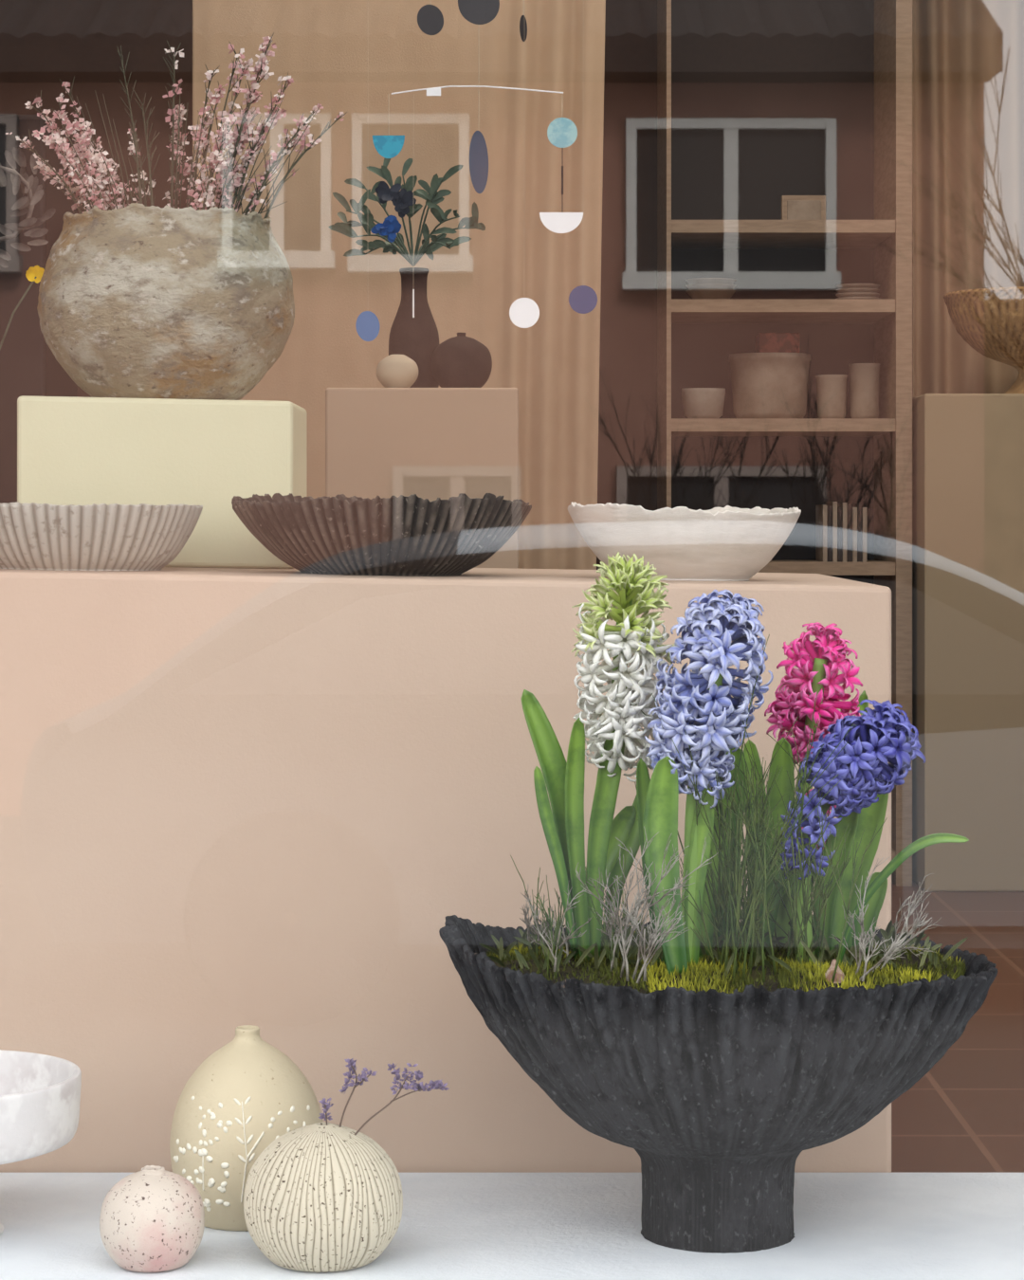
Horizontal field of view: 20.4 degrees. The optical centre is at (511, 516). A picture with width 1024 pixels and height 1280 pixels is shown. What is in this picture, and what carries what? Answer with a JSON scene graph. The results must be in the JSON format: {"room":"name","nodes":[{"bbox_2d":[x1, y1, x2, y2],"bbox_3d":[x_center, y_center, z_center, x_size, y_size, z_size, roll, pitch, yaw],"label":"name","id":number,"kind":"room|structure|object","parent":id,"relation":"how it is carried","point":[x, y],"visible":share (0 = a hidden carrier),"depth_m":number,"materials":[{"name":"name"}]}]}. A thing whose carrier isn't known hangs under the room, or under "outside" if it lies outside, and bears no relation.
{"room":"street outside shop","nodes":[
{"label":"street outside shop","id":0,"kind":"room"},
{"bbox_2d":[0,0,657,569],"bbox_3d":[0.000,-0.595,6.950,5.200,2.800,0.100,0,0,0],"label":"wall","id":1,"kind":"structure","parent":0,"point":[44,43],"depth_m":6.90,"materials":[{"name":"paint"}]},
{"bbox_2d":[0,1172,1023,1279],"bbox_3d":[0.000,0.730,2.525,4.600,0.150,0.640,0,0,0],"label":"ledge","id":2,"kind":"object","parent":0,"point":[453,1226],"depth_m":2.59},
{"bbox_2d":[0,1049,81,1234],"bbox_3d":[-0.520,0.582,2.600,0.250,0.146,0.250,0,0,0],"label":"pedestal bowl","id":3,"kind":"object","parent":2,"relation":"on","point":[40,1094],"visible":1,"depth_m":2.55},
{"bbox_2d":[99,1165,204,1272],"bbox_3d":[-0.315,0.612,2.490,0.091,0.086,0.091,0,0,0],"label":"bud vase","id":4,"kind":"object","parent":2,"relation":"on","point":[152,1219],"visible":1,"depth_m":2.46,"materials":[{"name":"pink ceramic"}]},
{"bbox_2d":[169,1024,323,1230],"bbox_3d":[-0.247,0.566,2.655,0.144,0.179,0.145,0,0,0],"label":"bud vase","id":5,"kind":"object","parent":2,"relation":"on","point":[247,1093],"visible":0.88,"depth_m":2.60,"materials":[{"name":"ceramic"}]},
{"bbox_2d":[243,1122,402,1272],"bbox_3d":[-0.166,0.595,2.505,0.140,0.121,0.140,0,0,44],"label":"bud vase","id":6,"kind":"object","parent":2,"relation":"on","point":[320,1197],"visible":1,"depth_m":2.46,"materials":[{"name":"ceramic"}]},
{"bbox_2d":[318,1057,449,1134],"bbox_3d":[-0.114,0.521,2.500,0.117,0.090,0.033,0,0,10],"label":"sprig","id":7,"kind":"object","parent":6,"relation":"in","point":[437,1084],"visible":0.97,"depth_m":2.50,"materials":[{"name":"purple plant"}]},
{"bbox_2d":[438,914,997,1253],"bbox_3d":[0.189,0.511,2.601,0.503,0.288,0.406,0,0,5],"label":"pedestal bowl","id":8,"kind":"object","parent":2,"relation":"on","point":[718,1096],"visible":0.9,"depth_m":2.46,"materials":[{"name":"grey ceramic"}]},
{"bbox_2d":[486,930,967,994],"bbox_3d":[0.188,0.406,2.599,0.452,0.043,0.363,0,0,3],"label":"moss","id":9,"kind":"object","parent":8,"relation":"in","point":[704,976],"visible":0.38,"depth_m":2.49,"materials":[{"name":"plant"}]},
{"bbox_2d":[520,551,676,962],"bbox_3d":[0.090,0.220,2.559,0.132,0.376,0.106,0,0,-40],"label":"hyacinth","id":10,"kind":"object","parent":9,"relation":"on","point":[615,737],"visible":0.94,"depth_m":2.55,"materials":[{"name":"white plant"}]},
{"bbox_2d":[510,634,887,984],"bbox_3d":[0.158,0.257,2.550,0.319,0.308,0.209,0,0,0],"label":"grass","id":11,"kind":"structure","parent":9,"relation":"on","point":[731,895],"depth_m":2.50,"materials":[{"name":"green plant"}]},
{"bbox_2d":[636,589,773,975],"bbox_3d":[0.171,0.235,2.508,0.118,0.343,0.104,0,0,-4],"label":"hyacinth","id":12,"kind":"object","parent":9,"relation":"on","point":[698,702],"visible":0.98,"depth_m":2.49,"materials":[{"name":"blue plant"}]},
{"bbox_2d":[479,910,967,977],"bbox_3d":[0.191,0.387,2.619,0.442,0.044,0.300,0,0,0],"label":"foliage","id":13,"kind":"object","parent":9,"relation":"on","point":[889,931],"visible":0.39,"depth_m":2.55,"materials":[{"name":"grey plant"}]},
{"bbox_2d":[519,825,942,983],"bbox_3d":[0.184,0.339,2.492,0.382,0.141,0.162,0,0,9],"label":"twigs","id":14,"kind":"object","parent":9,"relation":"on","point":[896,944],"visible":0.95,"depth_m":2.47,"materials":[{"name":"grey plant"}]},
{"bbox_2d":[715,621,868,948],"bbox_3d":[0.259,0.254,2.637,0.155,0.312,0.112,0,0,0],"label":"hyacinth","id":15,"kind":"object","parent":9,"relation":"on","point":[815,660],"visible":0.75,"depth_m":2.62,"materials":[{"name":"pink plant"}]},
{"bbox_2d":[824,959,845,983],"bbox_3d":[0.280,0.400,2.470,0.021,0.031,0.021,0,0,0],"label":"bulb","id":16,"kind":"object","parent":9,"relation":"on","point":[829,975],"depth_m":2.46,"materials":[{"name":"beige plant"}]},
{"bbox_2d":[779,699,969,965],"bbox_3d":[0.322,0.289,2.533,0.165,0.254,0.088,0,0,0],"label":"hyacinth","id":17,"kind":"object","parent":9,"relation":"on","point":[882,744],"visible":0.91,"depth_m":2.52,"materials":[{"name":"blue plant"}]},
{"bbox_2d":[891,879,1023,1172],"bbox_3d":[0.000,0.855,4.600,5.200,0.100,4.800,0,0,0],"label":"floor","id":18,"kind":"structure","parent":0,"point":[965,1114],"depth_m":4.13,"materials":[{"name":"ceramic"}]},
{"bbox_2d":[0,265,44,349],"bbox_3d":[-0.782,0.212,4.300,0.159,1.185,0.060,0,0,0],"label":"stem","id":19,"kind":"object","parent":18,"relation":"on","point":[33,274],"visible":0.91,"depth_m":4.30,"materials":[{"name":"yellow plant"}]},
{"bbox_2d":[0,114,77,503],"bbox_3d":[-0.965,0.027,5.500,0.191,1.556,0.400,0,0,0],"label":"wall","id":20,"kind":"structure","parent":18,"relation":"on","point":[28,366],"depth_m":5.30,"materials":[{"name":"brown paint"}]},
{"bbox_2d":[325,387,518,568],"bbox_3d":[-0.123,0.314,4.030,0.265,0.982,0.260,0,0,0],"label":"plinth","id":21,"kind":"object","parent":18,"relation":"on","point":[431,444],"visible":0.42,"depth_m":3.90,"materials":[{"name":"beige paint"}]},
{"bbox_2d":[376,354,418,387],"bbox_3d":[-0.160,-0.201,3.960,0.059,0.050,0.059,0,0,0],"label":"round vase","id":22,"kind":"object","parent":21,"relation":"on","point":[393,371],"visible":0.84,"depth_m":3.94,"materials":[{"name":"beige ceramic"}]},
{"bbox_2d":[388,267,438,387],"bbox_3d":[-0.140,-0.265,4.060,0.073,0.178,0.073,0,0,0],"label":"bottle vase","id":23,"kind":"object","parent":21,"relation":"on","point":[416,338],"visible":0.72,"depth_m":4.04,"materials":[{"name":"ceramic"}]},
{"bbox_2d":[328,157,485,266],"bbox_3d":[-0.148,-0.441,4.045,0.220,0.166,0.169,0,0,0],"label":"flower arrangement","id":24,"kind":"object","parent":23,"relation":"in","point":[404,201],"visible":1,"depth_m":4.03,"materials":[{"name":"green plant"}]},
{"bbox_2d":[430,332,492,387],"bbox_3d":[-0.071,-0.217,4.000,0.086,0.083,0.086,0,0,0],"label":"round vase","id":25,"kind":"object","parent":21,"relation":"on","point":[461,360],"visible":0.85,"depth_m":3.97,"materials":[{"name":"ceramic"}]},
{"bbox_2d":[0,566,891,1172],"bbox_3d":[-0.335,0.425,3.175,1.431,0.759,0.650,0,0,0],"label":"display plinth","id":26,"kind":"object","parent":18,"relation":"on","point":[230,798],"visible":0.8,"depth_m":2.85,"materials":[{"name":"beige paint"}]},
{"bbox_2d":[0,501,202,570],"bbox_3d":[-0.469,0.020,3.030,0.276,0.074,0.275,0,0,-28],"label":"ribbed bowl","id":27,"kind":"object","parent":26,"relation":"on","point":[102,537],"visible":1,"depth_m":2.92,"materials":[{"name":"grey ceramic"}]},
{"bbox_2d":[17,395,306,568],"bbox_3d":[-0.403,-0.039,3.320,0.312,0.196,0.220,0,0,0],"label":"plinth","id":28,"kind":"object","parent":26,"relation":"on","point":[75,450],"visible":0.63,"depth_m":3.21,"materials":[{"name":"beige paint"}]},
{"bbox_2d":[36,202,294,400],"bbox_3d":[-0.402,-0.244,3.321,0.296,0.219,0.302,0,0,23],"label":"clay vase","id":29,"kind":"object","parent":28,"relation":"on","point":[137,301],"visible":0.9,"depth_m":3.21,"materials":[{"name":"beige ceramic"}]},
{"bbox_2d":[5,32,347,218],"bbox_3d":[-0.399,-0.441,3.318,0.408,0.262,0.170,0,0,3],"label":"flowering branches","id":30,"kind":"object","parent":29,"relation":"in","point":[242,135],"visible":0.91,"depth_m":3.32,"materials":[{"name":"pink plant"}]},
{"bbox_2d":[231,493,531,575],"bbox_3d":[-0.139,0.018,3.035,0.320,0.089,0.320,0,0,25],"label":"ribbed bowl","id":31,"kind":"object","parent":26,"relation":"on","point":[411,535],"visible":1,"depth_m":2.92,"materials":[{"name":"ceramic"}]},
{"bbox_2d":[567,502,801,581],"bbox_3d":[0.183,0.026,3.030,0.247,0.083,0.249,0,0,-8],"label":"shallow bowl","id":32,"kind":"object","parent":26,"relation":"on","point":[726,543],"visible":0.84,"depth_m":2.94,"materials":[{"name":"white ceramic"}]},
{"bbox_2d":[657,0,912,886],"bbox_3d":[0.605,-0.395,6.400,0.535,2.400,0.400,0,0,0],"label":"shelving unit","id":33,"kind":"object","parent":18,"relation":"on","point":[759,101],"visible":0.58,"depth_m":6.58,"materials":[{"name":"brown wood"}]},
{"bbox_2d":[681,387,725,418],"bbox_3d":[0.430,-0.251,6.380,0.098,0.072,0.098,0,0,0],"label":"ceramic cup","id":34,"kind":"object","parent":33,"relation":"on","point":[698,402],"visible":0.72,"depth_m":6.34,"materials":[{"name":"beige ceramic"}]},
{"bbox_2d":[685,289,736,299],"bbox_3d":[0.447,-0.491,6.380,0.115,0.032,0.115,0,0,0],"label":"ceramic bowl","id":35,"kind":"object","parent":33,"relation":"on","point":[695,294],"visible":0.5,"depth_m":6.34,"materials":[{"name":"brown ceramic"}]},
{"bbox_2d":[685,283,736,290],"bbox_3d":[0.447,-0.503,6.380,0.115,0.032,0.115,0,0,0],"label":"ceramic bowl","id":36,"kind":"object","parent":35,"relation":"on","point":[695,285],"visible":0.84,"depth_m":6.33,"materials":[{"name":"white ceramic"}]},
{"bbox_2d":[685,277,736,284],"bbox_3d":[0.447,-0.515,6.380,0.115,0.032,0.115,0,0,0],"label":"ceramic bowl","id":37,"kind":"object","parent":36,"relation":"on","point":[700,280],"visible":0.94,"depth_m":6.33,"materials":[{"name":"white ceramic"}]},
{"bbox_2d":[728,352,811,418],"bbox_3d":[0.579,-0.289,6.380,0.187,0.149,0.187,0,0,0],"label":"pot","id":38,"kind":"object","parent":33,"relation":"on","point":[764,385],"visible":0.84,"depth_m":6.31,"materials":[{"name":"ceramic"}]},
{"bbox_2d":[755,332,799,352],"bbox_3d":[0.596,-0.387,6.380,0.090,0.046,0.100,0,0,0],"label":"brick","id":39,"kind":"object","parent":38,"relation":"on","point":[765,342],"visible":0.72,"depth_m":6.33,"materials":[{"name":"red brick"}]},
{"bbox_2d":[781,195,825,219],"bbox_3d":[0.657,-0.686,6.409,0.100,0.075,0.023,0,0,0],"label":"box","id":40,"kind":"object","parent":33,"relation":"on","point":[793,207],"visible":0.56,"depth_m":6.40,"materials":[{"name":"beige cardboard"}]},
{"bbox_2d":[815,374,847,418],"bbox_3d":[0.714,-0.265,6.360,0.072,0.102,0.072,0,0,0],"label":"ceramic cup","id":41,"kind":"object","parent":33,"relation":"on","point":[831,389],"visible":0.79,"depth_m":6.33,"materials":[{"name":"beige ceramic"}]},
{"bbox_2d":[815,501,866,561],"bbox_3d":[0.738,0.033,6.375,0.098,0.133,0.150,0,0,0],"label":"books","id":42,"kind":"object","parent":33,"relation":"in","point":[840,527],"visible":1,"depth_m":6.30,"materials":[{"name":"beige paper"}]},
{"bbox_2d":[835,296,880,299],"bbox_3d":[0.776,-0.482,6.380,0.102,0.015,0.102,0,0,0],"label":"ceramic plate","id":43,"kind":"object","parent":33,"relation":"on","point":[844,298],"visible":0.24,"depth_m":6.34,"materials":[{"name":"ceramic"}]},
{"bbox_2d":[835,292,880,297],"bbox_3d":[0.776,-0.492,6.380,0.102,0.015,0.102,0,0,0],"label":"ceramic plate","id":44,"kind":"object","parent":43,"relation":"on","point":[850,294],"visible":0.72,"depth_m":6.34,"materials":[{"name":"ceramic"}]},
{"bbox_2d":[835,287,880,292],"bbox_3d":[0.776,-0.502,6.380,0.102,0.015,0.102,0,0,0],"label":"ceramic plate","id":45,"kind":"object","parent":44,"relation":"on","point":[857,289],"visible":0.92,"depth_m":6.34,"materials":[{"name":"ceramic"}]},
{"bbox_2d":[835,283,880,288],"bbox_3d":[0.776,-0.512,6.380,0.102,0.015,0.102,0,0,0],"label":"ceramic plate","id":46,"kind":"object","parent":45,"relation":"on","point":[843,285],"visible":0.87,"depth_m":6.34,"materials":[{"name":"ceramic"}]},
{"bbox_2d":[848,363,880,418],"bbox_3d":[0.789,-0.278,6.360,0.072,0.127,0.072,0,0,0],"label":"ceramic cup","id":47,"kind":"object","parent":33,"relation":"on","point":[864,377],"visible":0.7,"depth_m":6.33,"materials":[{"name":"ceramic"}]},
{"bbox_2d":[912,393,1023,892],"bbox_3d":[1.242,0.270,6.300,0.716,1.069,0.400,0,0,0],"label":"plinth","id":48,"kind":"object","parent":18,"relation":"on","point":[968,448],"depth_m":6.10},
{"bbox_2d":[943,286,1023,393],"bbox_3d":[1.159,-0.379,6.300,0.403,0.232,0.403,0,0,-44],"label":"pedestal bowl","id":49,"kind":"object","parent":48,"relation":"on","point":[991,320],"visible":0.93,"depth_m":6.19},
{"bbox_3d":[0.000,-2.070,4.600,5.200,0.150,4.800,0,0,0],"label":"ceiling","id":50,"kind":"structure","parent":0,"visible":0},
{"bbox_2d":[0,146,55,267],"bbox_3d":[-0.835,-1.200,4.598,0.198,1.590,0.069,0,0,0],"label":"wreath","id":51,"kind":"object","parent":50,"relation":"hanging from","point":[22,184],"visible":1,"depth_m":4.60,"materials":[{"name":"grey plant"}]},
{"bbox_2d":[192,0,605,569],"bbox_3d":[-0.190,-0.580,4.998,0.744,2.730,0.035,0,0,0],"label":"wood panel","id":52,"kind":"object","parent":50,"relation":"hanging from","point":[349,56],"visible":0.3,"depth_m":5.00,"materials":[{"name":"wood"}]},
{"bbox_2d":[355,0,597,341],"bbox_3d":[-0.045,-1.101,3.350,0.313,1.788,0.059,0,0,0],"label":"mobile","id":53,"kind":"object","parent":50,"relation":"hanging from","point":[561,132],"visible":1,"depth_m":3.35,"materials":[{"name":"plastic"}]},
{"bbox_2d":[912,0,1023,397],"bbox_3d":[1.572,-0.580,6.699,1.257,2.730,0.082,0,0,0],"label":"curtain","id":54,"kind":"object","parent":50,"relation":"hanging from","point":[968,55],"visible":0.45,"depth_m":6.70,"materials":[{"name":"fabric"}]}
]}

